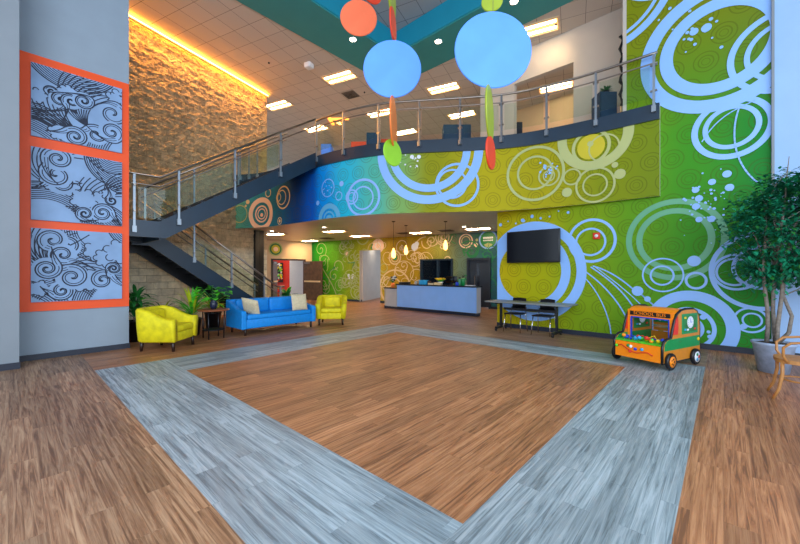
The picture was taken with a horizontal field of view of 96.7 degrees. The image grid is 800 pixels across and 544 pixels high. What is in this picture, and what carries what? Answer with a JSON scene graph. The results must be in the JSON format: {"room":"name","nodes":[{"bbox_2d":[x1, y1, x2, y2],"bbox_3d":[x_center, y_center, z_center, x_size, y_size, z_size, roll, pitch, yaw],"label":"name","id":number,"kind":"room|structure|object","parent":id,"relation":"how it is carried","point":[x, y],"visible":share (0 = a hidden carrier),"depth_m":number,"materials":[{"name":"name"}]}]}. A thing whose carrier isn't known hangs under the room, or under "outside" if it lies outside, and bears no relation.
{"room":"lobby","nodes":[
{"label":"lobby","id":0,"kind":"room"},
{"bbox_2d":[0,0,18,363],"bbox_3d":[-8.017,-3.100,3.982,1.000,9.200,5.120,0,0,42],"label":"wall","id":1,"kind":"structure","parent":0,"point":[9,9],"depth_m":5.46,"materials":[{"name":"grey paint"}]},
{"bbox_2d":[0,362,19,370],"bbox_3d":[-7.640,1.450,3.639,0.030,0.100,5.140,0,0,42],"label":"baseboard","id":2,"kind":"structure","parent":1,"relation":"attached to","point":[9,366],"depth_m":5.45,"materials":[{"name":"plastic"}]},
{"bbox_2d":[19,0,128,355],"bbox_3d":[-5.889,-3.100,6.514,0.120,9.200,1.480,0,0,42],"label":"wall","id":3,"kind":"structure","parent":0,"point":[92,36],"depth_m":6.46,"materials":[{"name":"grey paint"}]},
{"bbox_2d":[19,50,128,311],"bbox_3d":[-5.833,-1.510,6.464,0.030,4.360,1.470,0,0,42],"label":"picture frame","id":4,"kind":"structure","parent":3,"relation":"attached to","point":[26,140],"depth_m":6.16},
{"bbox_2d":[31,228,121,301],"bbox_3d":[-5.801,-0.116,6.445,0.041,1.258,1.225,0,0,42],"label":"artwork","id":5,"kind":"object","parent":4,"relation":"attached to","point":[67,265],"visible":1,"depth_m":6.39,"materials":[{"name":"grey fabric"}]},
{"bbox_2d":[31,62,121,153],"bbox_3d":[-5.801,-2.920,6.445,0.041,1.240,1.225,0,0,42],"label":"artwork","id":6,"kind":"object","parent":4,"relation":"attached to","point":[66,107],"visible":1,"depth_m":6.39,"materials":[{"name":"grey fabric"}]},
{"bbox_2d":[31,146,121,225],"bbox_3d":[-5.801,-1.503,6.445,0.041,1.234,1.225,0,0,42],"label":"artwork","id":7,"kind":"object","parent":4,"relation":"attached to","point":[65,187],"visible":1,"depth_m":6.39,"materials":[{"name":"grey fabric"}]},
{"bbox_2d":[19,343,129,361],"bbox_3d":[-5.834,1.450,6.471,0.020,0.100,1.500,0,0,42],"label":"baseboard","id":8,"kind":"structure","parent":3,"relation":"attached to","point":[32,357],"depth_m":6.40,"materials":[{"name":"plastic"}]},
{"bbox_2d":[129,19,266,319],"bbox_3d":[-7.225,-2.750,10.522,0.418,8.500,8.259,0,0,26],"label":"stone wall","id":9,"kind":"structure","parent":0,"point":[184,110],"depth_m":11.20,"materials":[{"name":"stone"}]},
{"bbox_2d":[129,15,268,97],"bbox_3d":[-6.891,-6.901,10.472,0.087,0.122,7.858,0,0,26],"label":"light","id":10,"kind":"object","parent":9,"relation":"attached to","point":[132,18],"visible":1,"depth_m":11.19,"materials":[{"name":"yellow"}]},
{"bbox_2d":[253,230,263,297],"bbox_3d":[-5.453,-0.050,13.743,0.100,3.100,0.413,0,0,26],"label":"column","id":11,"kind":"structure","parent":9,"relation":"in","point":[258,235],"depth_m":13.67,"materials":[{"name":"black plastic"}]},
{"bbox_2d":[273,260,288,296],"bbox_3d":[-7.368,0.000,21.100,1.712,3.000,0.080,0,0,7],"label":"wall","id":12,"kind":"structure","parent":0,"point":[285,282],"depth_m":20.99,"materials":[{"name":"paint"}]},
{"bbox_2d":[277,263,282,281],"bbox_3d":[-7.074,0.030,20.891,0.411,1.150,0.059,0,0,0],"label":"painting","id":13,"kind":"object","parent":12,"relation":"attached to","point":[279,265],"visible":0.92,"depth_m":20.88,"materials":[{"name":"multicoloured plastic"}]},
{"bbox_2d":[289,261,302,293],"bbox_3d":[-6.040,0.000,21.750,0.080,3.000,1.779,0,0,33],"label":"wall","id":14,"kind":"structure","parent":0,"point":[295,267],"depth_m":21.40,"materials":[{"name":"white paint"}]},
{"bbox_2d":[361,250,379,300],"bbox_3d":[-1.540,0.100,19.669,0.100,2.800,3.168,0,0,15],"label":"wall","id":15,"kind":"structure","parent":0,"point":[370,260],"depth_m":19.26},
{"bbox_2d":[129,0,622,170],"bbox_3d":[-4.330,-7.032,11.511,28.000,0.135,30.000,0,0,42],"label":"ceiling","id":16,"kind":"structure","parent":0,"point":[238,39],"depth_m":11.62,"materials":[{"name":"tile"}]},
{"bbox_2d":[267,99,293,110],"bbox_3d":[-5.114,-7.038,14.922,1.250,0.140,0.630,0,0,26],"label":"ceiling light","id":17,"kind":"object","parent":16,"relation":"attached to","point":[280,104],"visible":0.75,"depth_m":14.90,"materials":[{"name":"white"}]},
{"bbox_2d":[304,61,313,69],"bbox_3d":[-3.054,-6.920,11.947,0.240,0.160,0.240,0,0,26],"label":"ceiling speaker","id":18,"kind":"object","parent":16,"relation":"attached to","point":[308,65],"visible":1,"depth_m":11.88,"materials":[{"name":"white plastic"}]},
{"bbox_2d":[302,124,329,132],"bbox_3d":[-4.098,-7.038,17.366,1.250,0.140,0.630,0,0,26],"label":"ceiling light","id":19,"kind":"object","parent":16,"relation":"attached to","point":[312,130],"visible":0.8,"depth_m":17.35,"materials":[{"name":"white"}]},
{"bbox_2d":[328,117,348,124],"bbox_3d":[-2.784,-6.965,16.409,0.918,0.060,0.800,0,0,4],"label":"light","id":20,"kind":"object","parent":16,"relation":"attached to","point":[330,119],"visible":0.82,"depth_m":16.19,"materials":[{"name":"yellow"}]},
{"bbox_2d":[320,68,358,85],"bbox_3d":[-2.172,-7.038,12.780,1.250,0.140,0.630,0,0,26],"label":"ceiling light","id":21,"kind":"object","parent":16,"relation":"attached to","point":[345,75],"visible":0.97,"depth_m":12.76,"materials":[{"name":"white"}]},
{"bbox_2d":[341,90,359,98],"bbox_3d":[-1.952,-6.986,14.039,0.560,0.028,0.560,0,0,26],"label":"ceiling vent","id":22,"kind":"object","parent":16,"relation":"in","point":[350,94],"visible":1,"depth_m":14.00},
{"bbox_2d":[364,107,388,118],"bbox_3d":[-0.880,-7.038,15.673,1.250,0.140,0.630,0,0,26],"label":"ceiling light","id":23,"kind":"object","parent":16,"relation":"attached to","point":[386,113],"visible":0.48,"depth_m":15.75,"materials":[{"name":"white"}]},
{"bbox_2d":[397,128,417,136],"bbox_3d":[0.250,-7.038,17.800,1.250,0.140,0.630,0,0,26],"label":"ceiling light","id":24,"kind":"object","parent":16,"relation":"attached to","point":[410,130],"visible":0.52,"depth_m":17.72,"materials":[{"name":"white"}]},
{"bbox_2d":[425,80,461,95],"bbox_3d":[1.655,-7.038,13.543,1.250,0.140,0.630,0,0,26],"label":"ceiling light","id":25,"kind":"object","parent":16,"relation":"attached to","point":[453,85],"visible":0.99,"depth_m":13.53,"materials":[{"name":"white"}]},
{"bbox_2d":[447,109,477,119],"bbox_3d":[2.756,-7.038,15.822,1.250,0.140,0.630,0,0,26],"label":"ceiling light","id":26,"kind":"object","parent":16,"relation":"attached to","point":[468,113],"visible":0.92,"depth_m":15.80,"materials":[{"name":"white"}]},
{"bbox_2d":[523,16,559,37],"bbox_3d":[3.918,-7.038,10.255,1.250,0.140,0.630,0,0,26],"label":"ceiling light","id":27,"kind":"object","parent":16,"relation":"attached to","point":[545,26],"visible":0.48,"depth_m":10.15,"materials":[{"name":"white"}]},
{"bbox_2d":[538,80,572,94],"bbox_3d":[5.903,-7.038,13.470,1.250,0.140,0.630,0,0,26],"label":"ceiling light","id":28,"kind":"object","parent":16,"relation":"attached to","point":[569,84],"visible":0.5,"depth_m":13.49,"materials":[{"name":"white"}]},
{"bbox_2d":[251,210,513,241],"bbox_3d":[-1.826,-2.560,16.552,23.020,1.820,10.973,0,0,42],"label":"ceiling","id":29,"kind":"structure","parent":0,"point":[377,225],"depth_m":12.91,"materials":[{"name":"paint"}]},
{"bbox_2d":[267,233,287,235],"bbox_3d":[-5.428,-1.675,15.458,1.000,0.104,0.550,0,0,26],"label":"ceiling light","id":30,"kind":"object","parent":29,"relation":"attached to","point":[269,234],"visible":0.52,"depth_m":15.47,"materials":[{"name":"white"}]},
{"bbox_2d":[321,144,333,153],"bbox_3d":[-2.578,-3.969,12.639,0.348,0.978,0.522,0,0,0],"label":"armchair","id":31,"kind":"object","parent":29,"relation":"on","point":[325,148],"visible":0.36,"depth_m":12.38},
{"bbox_2d":[320,230,347,232],"bbox_3d":[-2.669,-1.675,14.397,1.000,0.104,0.550,0,0,26],"label":"ceiling light","id":32,"kind":"object","parent":29,"relation":"attached to","point":[330,231],"visible":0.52,"depth_m":14.35,"materials":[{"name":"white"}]},
{"bbox_2d":[351,142,365,146],"bbox_3d":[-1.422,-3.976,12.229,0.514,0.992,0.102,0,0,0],"label":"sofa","id":33,"kind":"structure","parent":29,"relation":"on","point":[353,144],"depth_m":12.18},
{"bbox_2d":[348,235,371,236],"bbox_3d":[-1.823,-1.675,16.227,1.000,0.104,0.550,0,0,26],"label":"ceiling light","id":34,"kind":"object","parent":29,"relation":"attached to","point":[352,235],"visible":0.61,"depth_m":16.28,"materials":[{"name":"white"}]},
{"bbox_2d":[366,133,376,144],"bbox_3d":[-0.957,-4.189,12.739,0.439,1.418,0.522,0,0,0],"label":"cabinet","id":35,"kind":"object","parent":29,"relation":"on","point":[371,138],"visible":0.21,"depth_m":12.48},
{"bbox_2d":[391,221,395,257],"bbox_3d":[-0.212,-1.049,11.600,0.150,1.202,0.150,0,0,42],"label":"pendant lamp","id":36,"kind":"object","parent":29,"relation":"hanging from","point":[393,254],"visible":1,"depth_m":11.58,"materials":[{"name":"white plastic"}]},
{"bbox_2d":[409,231,433,233],"bbox_3d":[0.856,-1.675,14.871,1.000,0.104,0.550,0,0,26],"label":"ceiling light","id":37,"kind":"object","parent":29,"relation":"attached to","point":[424,232],"visible":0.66,"depth_m":14.79,"materials":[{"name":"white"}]},
{"bbox_2d":[443,221,447,249],"bbox_3d":[1.483,-1.179,11.600,0.150,0.942,0.150,0,0,42],"label":"pendant lamp","id":38,"kind":"object","parent":29,"relation":"hanging from","point":[445,246],"visible":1,"depth_m":11.57,"materials":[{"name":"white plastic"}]},
{"bbox_2d":[442,125,470,138],"bbox_3d":[2.171,-4.537,13.739,1.043,2.113,0.522,0,0,0],"label":"tall cabinet","id":39,"kind":"object","parent":29,"relation":"on","point":[448,131],"visible":0.36,"depth_m":13.48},
{"bbox_2d":[463,227,492,230],"bbox_3d":[2.959,-1.675,13.503,1.000,0.104,0.550,0,0,26],"label":"ceiling light","id":40,"kind":"object","parent":29,"relation":"attached to","point":[480,228],"visible":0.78,"depth_m":13.44,"materials":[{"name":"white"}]},
{"bbox_2d":[517,122,521,133],"bbox_3d":[4.617,-4.668,14.089,0.332,2.377,0.422,0,0,0],"label":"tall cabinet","id":41,"kind":"object","parent":29,"relation":"on","point":[519,124],"visible":0.18,"depth_m":13.88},
{"bbox_2d":[351,0,446,30],"bbox_3d":[-1.109,-7.750,2.496,10.800,0.100,14.600,0,0,42],"label":"ceiling","id":42,"kind":"structure","parent":0,"point":[407,11],"depth_m":10.44,"materials":[{"name":"tile"}]},
{"bbox_2d":[340,0,376,35],"bbox_3d":[-0.684,-5.798,5.900,0.607,3.784,0.024,0,0,-7],"label":"disc","id":43,"kind":"object","parent":42,"relation":"hanging from","point":[357,17],"visible":1,"depth_m":5.89,"materials":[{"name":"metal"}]},
{"bbox_2d":[367,0,380,4],"bbox_3d":[-0.506,-6.112,6.000,0.506,3.156,0.024,0,0,-42],"label":"disc","id":44,"kind":"object","parent":42,"relation":"hanging from","point":[374,2],"visible":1,"depth_m":6.05,"materials":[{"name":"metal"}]},
{"bbox_2d":[363,40,420,97],"bbox_3d":[-0.115,-5.140,5.300,0.864,5.100,0.024,0,0,-1],"label":"disc","id":45,"kind":"object","parent":42,"relation":"hanging from","point":[391,67],"visible":0.99,"depth_m":5.29,"materials":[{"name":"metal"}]},
{"bbox_2d":[389,95,396,145],"bbox_3d":[-0.097,-2.223,5.300,0.025,0.754,0.744,0,0,7],"label":"disc","id":46,"kind":"object","parent":45,"relation":"hanging from","point":[392,107],"visible":0.89,"depth_m":5.20,"materials":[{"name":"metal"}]},
{"bbox_2d":[383,139,401,166],"bbox_3d":[-0.109,-1.755,5.250,0.024,0.392,0.392,0,0,42],"label":"disc","id":47,"kind":"object","parent":46,"relation":"hanging from","point":[392,154],"visible":0.96,"depth_m":5.23,"materials":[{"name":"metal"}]},
{"bbox_2d":[388,0,395,17],"bbox_3d":[-0.127,-5.751,5.300,0.024,3.879,0.715,0,0,8],"label":"disc","id":48,"kind":"object","parent":42,"relation":"hanging from","point":[392,3],"visible":0.53,"depth_m":5.41,"materials":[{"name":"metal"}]},
{"bbox_2d":[389,6,396,39],"bbox_3d":[-0.104,-3.604,5.300,0.024,0.608,0.447,0,0,10],"label":"disc","id":49,"kind":"object","parent":48,"relation":"hanging from","point":[392,20],"visible":0.95,"depth_m":5.21,"materials":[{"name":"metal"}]},
{"bbox_2d":[313,0,481,45],"bbox_3d":[-1.040,-7.350,2.434,10.915,0.680,14.600,0,0,42],"label":"trim","id":50,"kind":"structure","parent":42,"relation":"attached to","point":[449,11],"depth_m":10.34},
{"bbox_2d":[481,0,502,11],"bbox_3d":[1.215,-5.561,4.700,0.277,4.257,0.024,0,0,14],"label":"disc","id":51,"kind":"object","parent":42,"relation":"hanging from","point":[487,5],"visible":0.95,"depth_m":4.69,"materials":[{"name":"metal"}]},
{"bbox_2d":[454,11,531,87],"bbox_3d":[1.202,-5.030,4.600,0.995,5.319,0.024,0,0,1],"label":"disc","id":52,"kind":"object","parent":42,"relation":"hanging from","point":[493,48],"visible":1,"depth_m":4.59,"materials":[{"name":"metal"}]},
{"bbox_2d":[485,84,493,137],"bbox_3d":[1.159,-2.046,4.600,0.024,0.707,0.698,0,0,22],"label":"disc","id":53,"kind":"object","parent":52,"relation":"hanging from","point":[489,113],"visible":0.87,"depth_m":4.49,"materials":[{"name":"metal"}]},
{"bbox_2d":[485,136,495,169],"bbox_3d":[1.172,-1.538,4.600,0.025,0.426,0.426,0,0,29],"label":"disc","id":54,"kind":"object","parent":53,"relation":"hanging from","point":[490,152],"visible":0.99,"depth_m":4.55,"materials":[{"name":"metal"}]},
{"bbox_2d":[0,298,799,543],"bbox_3d":[-1.576,1.500,10.898,31.000,0.001,26.000,0,0,42],"label":"floor","id":55,"kind":"structure","parent":0,"point":[384,425],"depth_m":3.08,"materials":[{"name":"wood"}]},
{"bbox_2d":[129,284,156,341],"bbox_3d":[-5.740,0.874,7.761,0.867,1.251,0.833,0,0,42],"label":"potted plant","id":56,"kind":"object","parent":55,"relation":"on","point":[135,302],"visible":0.7,"depth_m":7.62,"materials":[{"name":"green plant"}]},
{"bbox_2d":[135,305,197,351],"bbox_3d":[-4.629,1.093,7.024,0.814,0.818,0.872,0,0,-1],"label":"armchair","id":57,"kind":"object","parent":55,"relation":"on","point":[161,324],"visible":1,"depth_m":6.65,"materials":[{"name":"yellow fabric"}]},
{"bbox_2d":[149,308,164,317],"bbox_3d":[-4.831,0.888,7.021,0.126,0.306,0.483,0,0,-1],"label":"cushion","id":58,"kind":"object","parent":57,"relation":"on","point":[159,311],"depth_m":7.09,"materials":[{"name":"yellow fabric"}]},
{"bbox_2d":[177,322,192,331],"bbox_3d":[-4.537,1.087,7.026,0.630,0.133,0.572,0,0,-1],"label":"seat cushion","id":59,"kind":"object","parent":57,"relation":"on","point":[181,326],"depth_m":7.06,"materials":[{"name":"yellow fabric"}]},
{"bbox_2d":[169,286,209,334],"bbox_3d":[-4.992,0.907,8.453,0.838,1.185,1.196,0,0,15],"label":"potted plant","id":60,"kind":"object","parent":55,"relation":"on","point":[194,304],"visible":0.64,"depth_m":8.42,"materials":[{"name":"green plant"}]},
{"bbox_2d":[197,292,225,327],"bbox_3d":[-4.908,1.002,9.245,0.861,0.996,0.814,0,0,-30],"label":"potted plant","id":61,"kind":"object","parent":55,"relation":"on","point":[213,316],"visible":0.46,"depth_m":9.19,"materials":[{"name":"green plant"}]},
{"bbox_2d":[197,308,229,339],"bbox_3d":[-4.248,1.173,8.110,0.670,0.655,0.670,0,0,42],"label":"side table","id":62,"kind":"object","parent":55,"relation":"on","point":[208,310],"visible":0.97,"depth_m":8.09,"materials":[{"name":"brown wood"}]},
{"bbox_2d":[191,285,231,308],"bbox_3d":[-4.252,0.577,8.082,0.813,0.536,0.866,0,0,-25],"label":"plant","id":63,"kind":"object","parent":62,"relation":"on","point":[213,303],"visible":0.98,"depth_m":8.06,"materials":[{"name":"green plant"}]},
{"bbox_2d":[129,153,315,307],"bbox_3d":[-5.528,-1.013,9.437,3.080,5.053,5.720,0,0,42],"label":"staircase","id":64,"kind":"structure","parent":55,"relation":"on","point":[149,241],"depth_m":9.34,"materials":[{"name":"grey metal"}]},
{"bbox_2d":[140,201,257,297],"bbox_3d":[-6.047,-0.278,11.066,0.120,3.382,3.361,0,0,42],"label":"stair railing","id":65,"kind":"object","parent":64,"relation":"attached to","point":[147,206],"visible":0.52,"depth_m":11.06,"materials":[{"name":"metal"}]},
{"bbox_2d":[140,133,286,219],"bbox_3d":[-4.990,-2.693,10.118,0.120,3.658,3.938,0,0,42],"label":"stair railing","id":66,"kind":"object","parent":64,"relation":"on","point":[268,140],"visible":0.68,"depth_m":9.66,"materials":[{"name":"metal"}]},
{"bbox_2d":[153,194,284,296],"bbox_3d":[-4.976,-0.237,10.252,0.120,3.463,3.598,0,0,42],"label":"stair railing","id":67,"kind":"object","parent":64,"relation":"attached to","point":[155,195],"visible":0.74,"depth_m":10.27,"materials":[{"name":"metal"}]},
{"bbox_2d":[129,118,315,231],"bbox_3d":[-4.280,-2.669,8.521,0.120,3.708,5.344,0,0,42],"label":"stair railing","id":68,"kind":"object","parent":64,"relation":"on","point":[178,220],"visible":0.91,"depth_m":8.22,"materials":[{"name":"metal"}]},
{"bbox_2d":[226,296,315,335],"bbox_3d":[-3.320,1.090,9.308,0.920,0.820,2.030,0,0,42],"label":"sofa","id":69,"kind":"object","parent":55,"relation":"on","point":[274,311],"visible":0.81,"depth_m":8.98,"materials":[{"name":"blue fabric"}]},
{"bbox_2d":[241,297,259,313],"bbox_3d":[-3.614,0.840,8.629,0.518,0.462,0.268,0,0,12],"label":"throw pillow","id":70,"kind":"object","parent":69,"relation":"on","point":[251,306],"visible":0.88,"depth_m":8.54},
{"bbox_2d":[235,298,268,310],"bbox_3d":[-3.805,0.860,9.161,0.160,0.360,0.860,0,0,42],"label":"cushion","id":71,"kind":"object","parent":69,"relation":"on","point":[263,303],"depth_m":9.25,"materials":[{"name":"blue fabric"}]},
{"bbox_2d":[247,308,310,319],"bbox_3d":[-3.268,1.075,9.261,0.740,0.120,1.740,0,0,42],"label":"seat cushion","id":72,"kind":"object","parent":69,"relation":"on","point":[268,313],"depth_m":9.15,"materials":[{"name":"blue fabric"}]},
{"bbox_2d":[268,296,291,309],"bbox_3d":[-3.220,0.860,9.805,0.160,0.360,0.860,0,0,42],"label":"cushion","id":73,"kind":"object","parent":69,"relation":"on","point":[282,302],"depth_m":9.64,"materials":[{"name":"blue fabric"}]},
{"bbox_2d":[291,294,306,309],"bbox_3d":[-2.693,0.800,9.522,0.420,0.424,0.198,0,0,-40],"label":"throw pillow","id":74,"kind":"object","parent":69,"relation":"on","point":[299,302],"visible":1,"depth_m":9.45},
{"bbox_2d":[273,287,297,295],"bbox_3d":[-3.941,0.977,12.189,0.878,1.047,0.985,0,0,-21],"label":"potted plant","id":75,"kind":"object","parent":55,"relation":"on","point":[286,293],"visible":0.36,"depth_m":12.11,"materials":[{"name":"green plant"}]},
{"bbox_2d":[315,295,346,324],"bbox_3d":[-1.986,1.093,10.391,0.872,0.818,0.814,0,0,-6],"label":"armchair","id":76,"kind":"object","parent":55,"relation":"on","point":[327,306],"visible":1,"depth_m":10.05,"materials":[{"name":"yellow fabric"}]},
{"bbox_2d":[321,306,340,312],"bbox_3d":[-1.975,1.087,10.300,0.572,0.133,0.630,0,0,-6],"label":"seat cushion","id":77,"kind":"object","parent":76,"relation":"on","point":[324,309],"depth_m":10.01,"materials":[{"name":"yellow fabric"}]},
{"bbox_2d":[324,297,340,306],"bbox_3d":[-2.008,0.888,10.592,0.483,0.306,0.126,0,0,-6],"label":"cushion","id":78,"kind":"object","parent":76,"relation":"on","point":[328,301],"depth_m":10.53,"materials":[{"name":"yellow fabric"}]},
{"bbox_2d":[383,284,481,316],"bbox_3d":[0.994,0.988,13.569,4.605,1.022,0.490,0,0,42],"label":"reception desk","id":79,"kind":"object","parent":55,"relation":"on","point":[444,299],"visible":0.98,"depth_m":13.00,"materials":[{"name":"plastic"}]},
{"bbox_2d":[389,276,396,287],"bbox_3d":[-0.286,0.395,14.798,0.466,0.498,0.399,0,0,42],"label":"bouquet","id":80,"kind":"object","parent":79,"relation":"on","point":[393,277],"visible":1,"depth_m":14.69,"materials":[{"name":"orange plant"}]},
{"bbox_2d":[396,284,481,287],"bbox_3d":[1.319,0.500,13.226,3.660,0.045,0.420,0,0,42],"label":"countertop","id":81,"kind":"structure","parent":79,"relation":"on","point":[396,284],"depth_m":12.76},
{"bbox_2d":[446,276,456,284],"bbox_3d":[1.850,0.317,12.791,0.420,0.320,0.160,0,0,34],"label":"computer monitor","id":82,"kind":"object","parent":79,"relation":"on","point":[449,279],"visible":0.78,"depth_m":12.78,"materials":[{"name":"black plastic"}]},
{"bbox_2d":[503,297,527,332],"bbox_3d":[2.937,1.079,9.023,0.462,0.845,0.523,0,0,42],"label":"chair","id":83,"kind":"object","parent":55,"relation":"on","point":[518,298],"visible":0.82,"depth_m":9.05,"materials":[{"name":"black plastic"}]},
{"bbox_2d":[485,299,577,337],"bbox_3d":[3.176,1.121,8.765,2.060,0.756,0.680,0,0,42],"label":"table","id":84,"kind":"object","parent":55,"relation":"on","point":[496,301],"visible":1,"depth_m":8.66,"materials":[{"name":"grey laminate"}]},
{"bbox_2d":[531,299,556,336],"bbox_3d":[3.462,1.079,8.545,0.462,0.845,0.523,0,0,42],"label":"chair","id":85,"kind":"object","parent":55,"relation":"on","point":[541,300],"visible":0.69,"depth_m":8.63,"materials":[{"name":"black plastic"}]},
{"bbox_2d":[611,304,700,369],"bbox_3d":[4.297,1.038,5.980,1.180,0.924,0.892,0,0,-28],"label":"bus","id":86,"kind":"object","parent":55,"relation":"on","point":[639,337],"visible":1,"depth_m":5.77,"materials":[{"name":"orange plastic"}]},
{"bbox_2d":[616,337,661,346],"bbox_3d":[3.970,1.130,5.809,0.340,0.020,0.696,0,0,-28],"label":"shelf","id":87,"kind":"object","parent":86,"relation":"attached to","point":[629,340],"depth_m":5.76,"materials":[{"name":"multicoloured"}]},
{"bbox_2d":[687,316,693,327],"bbox_3d":[4.691,0.810,5.747,0.190,0.190,0.008,0,0,-28],"label":"clock","id":88,"kind":"object","parent":86,"relation":"on","point":[690,319],"depth_m":5.74,"materials":[{"name":"white plastic"}]},
{"bbox_2d":[715,156,799,374],"bbox_3d":[6.026,-0.067,5.294,2.064,3.133,2.049,0,0,42],"label":"ficus tree","id":89,"kind":"object","parent":55,"relation":"on","point":[772,225],"visible":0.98,"depth_m":5.30,"materials":[{"name":"green plant"}]},
{"bbox_2d":[766,336,799,398],"bbox_3d":[4.761,1.036,4.189,0.605,0.939,0.522,0,0,42],"label":"bentwood chair","id":90,"kind":"object","parent":55,"relation":"on","point":[783,358],"visible":1,"depth_m":4.21,"materials":[{"name":"brown wood"}]},
{"bbox_2d":[312,231,496,306],"bbox_3d":[1.190,-0.075,16.108,14.160,3.150,0.208,0,0,31],"label":"wall","id":91,"kind":"structure","parent":0,"point":[341,260],"depth_m":16.81,"materials":[{"name":"multicoloured paint"}]},
{"bbox_2d":[267,240,311,296],"bbox_3d":[-6.921,-0.075,18.314,4.942,3.150,0.150,0,0,-36],"label":"wall","id":92,"kind":"structure","parent":91,"relation":"in","point":[291,249],"depth_m":18.97,"materials":[{"name":"beige paint"}]},
{"bbox_2d":[268,242,282,255],"bbox_3d":[-6.462,-1.189,18.503,0.720,0.720,0.048,0,0,-36],"label":"wall plaque","id":93,"kind":"object","parent":92,"relation":"attached to","point":[275,249],"visible":1,"depth_m":18.48,"materials":[{"name":"green plant"}]},
{"bbox_2d":[271,259,322,299],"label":"door","id":94,"kind":"structure","parent":92,"relation":"attached to","point":[312,270],"depth_m":18.94,"materials":[{"name":"brown wood"}]},
{"bbox_2d":[347,299,496,308],"bbox_3d":[1.155,1.450,16.050,14.160,0.100,0.020,0,0,31],"label":"baseboard","id":95,"kind":"structure","parent":91,"relation":"attached to","point":[492,307],"depth_m":18.02,"materials":[{"name":"plastic"}]},
{"bbox_2d":[420,259,452,284],"bbox_3d":[1.622,0.022,15.780,1.572,1.196,0.180,0,0,31],"label":"window","id":96,"kind":"structure","parent":91,"relation":"in","point":[421,260],"depth_m":15.78,"materials":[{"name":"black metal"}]},
{"bbox_2d":[467,258,490,308],"bbox_3d":[3.280,0.460,14.772,1.005,2.080,0.200,0,0,31],"label":"door","id":97,"kind":"structure","parent":91,"relation":"in","point":[478,269],"depth_m":14.73,"materials":[{"name":"metal"}]},
{"bbox_2d":[423,260,450,284],"bbox_3d":[2.453,-0.100,17.147,3.562,3.100,0.050,0,0,31],"label":"wall","id":98,"kind":"structure","parent":0,"point":[429,267],"depth_m":17.54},
{"bbox_2d":[235,119,659,228],"bbox_3d":[-0.339,-2.525,10.011,12.630,1.910,0.934,0,0,24],"label":"wall","id":99,"kind":"structure","parent":0,"point":[623,163],"depth_m":9.24,"materials":[{"name":"multicoloured paint"}]},
{"bbox_2d":[236,103,659,184],"bbox_3d":[-0.331,-3.315,10.036,12.647,0.330,1.063,0,0,24],"label":"trim","id":100,"kind":"structure","parent":99,"relation":"attached to","point":[643,114],"depth_m":9.02,"materials":[{"name":"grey metal"}]},
{"bbox_2d":[239,143,258,179],"bbox_3d":[-5.357,-3.911,12.617,0.847,1.232,0.110,0,0,17],"label":"balcony railing","id":101,"kind":"object","parent":100,"relation":"on","point":[257,165],"visible":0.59,"depth_m":12.60,"materials":[{"name":"metal"}]},
{"bbox_2d":[315,51,657,161],"bbox_3d":[1.423,-3.911,9.131,8.523,1.232,0.739,0,0,21],"label":"balcony railing","id":102,"kind":"object","parent":99,"relation":"attached to","point":[653,64],"visible":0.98,"depth_m":9.03,"materials":[{"name":"metal"}]},
{"bbox_2d":[517,93,572,132],"bbox_3d":[8.992,-5.240,11.963,12.000,3.520,0.150,0,0,42],"label":"wall","id":103,"kind":"structure","parent":0,"point":[560,109],"depth_m":14.50,"materials":[{"name":"beige paint"}]},
{"bbox_2d":[480,7,622,136],"bbox_3d":[5.870,-5.240,9.572,8.200,3.520,0.200,0,0,42],"label":"wall","id":104,"kind":"structure","parent":0,"point":[592,46],"depth_m":10.15,"materials":[{"name":"white paint"}]},
{"bbox_2d":[618,35,622,111],"bbox_3d":[5.344,-4.600,8.600,0.220,2.241,0.220,0,0,42],"label":"wall sculpture","id":105,"kind":"object","parent":104,"relation":"attached to","point":[620,82],"visible":0.79,"depth_m":8.58,"materials":[{"name":"black plastic"}]},
{"bbox_2d":[591,92,616,118],"bbox_3d":[5.271,-4.022,9.189,0.430,1.083,0.422,0,0,0],"label":"base cabinet","id":106,"kind":"object","parent":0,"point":[607,101],"visible":0.54,"depth_m":8.98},
{"bbox_2d":[599,85,613,91],"bbox_3d":[5.302,-4.656,9.156,0.338,0.186,0.330,0,0,42],"label":"plant","id":107,"kind":"object","parent":106,"relation":"on","point":[606,89],"visible":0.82,"depth_m":9.09,"materials":[{"name":"green plant"}]},
{"bbox_2d":[497,0,799,352],"bbox_3d":[6.051,-3.085,6.970,8.870,9.170,0.275,0,0,42],"label":"wall","id":108,"kind":"structure","parent":0,"point":[713,58],"depth_m":7.08,"materials":[{"name":"green paint"}]},
{"bbox_2d":[507,228,559,262],"bbox_3d":[3.404,-0.650,9.104,1.360,0.820,0.161,0,0,42],"label":"television","id":109,"kind":"object","parent":108,"relation":"attached to","point":[532,246],"visible":1,"depth_m":9.01,"materials":[{"name":"black plastic"}]},
{"bbox_2d":[593,232,599,238],"bbox_3d":[4.510,-0.830,8.176,0.150,0.150,0.065,0,0,42],"label":"fire alarm","id":110,"kind":"object","parent":108,"relation":"attached to","point":[595,235],"visible":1,"depth_m":8.15,"materials":[{"name":"red paint"}]},
{"bbox_2d":[623,0,626,110],"bbox_3d":[5.024,-5.240,7.921,0.070,3.520,0.250,0,0,42],"label":"trim","id":111,"kind":"structure","parent":108,"relation":"attached to","point":[624,1],"depth_m":7.83,"materials":[{"name":"white paint"}]},
{"bbox_2d":[497,322,753,354],"bbox_3d":[4.639,1.445,8.093,5.270,0.110,0.020,0,0,42],"label":"baseboard","id":112,"kind":"structure","parent":108,"relation":"attached to","point":[743,350],"depth_m":8.13,"materials":[{"name":"plastic"}]},
{"bbox_2d":[771,0,774,339],"bbox_3d":[6.578,-3.085,6.278,0.035,9.170,0.050,0,0,42],"label":"trim","id":113,"kind":"structure","parent":108,"relation":"attached to","point":[772,1],"depth_m":6.26,"materials":[{"name":"grey paint"}]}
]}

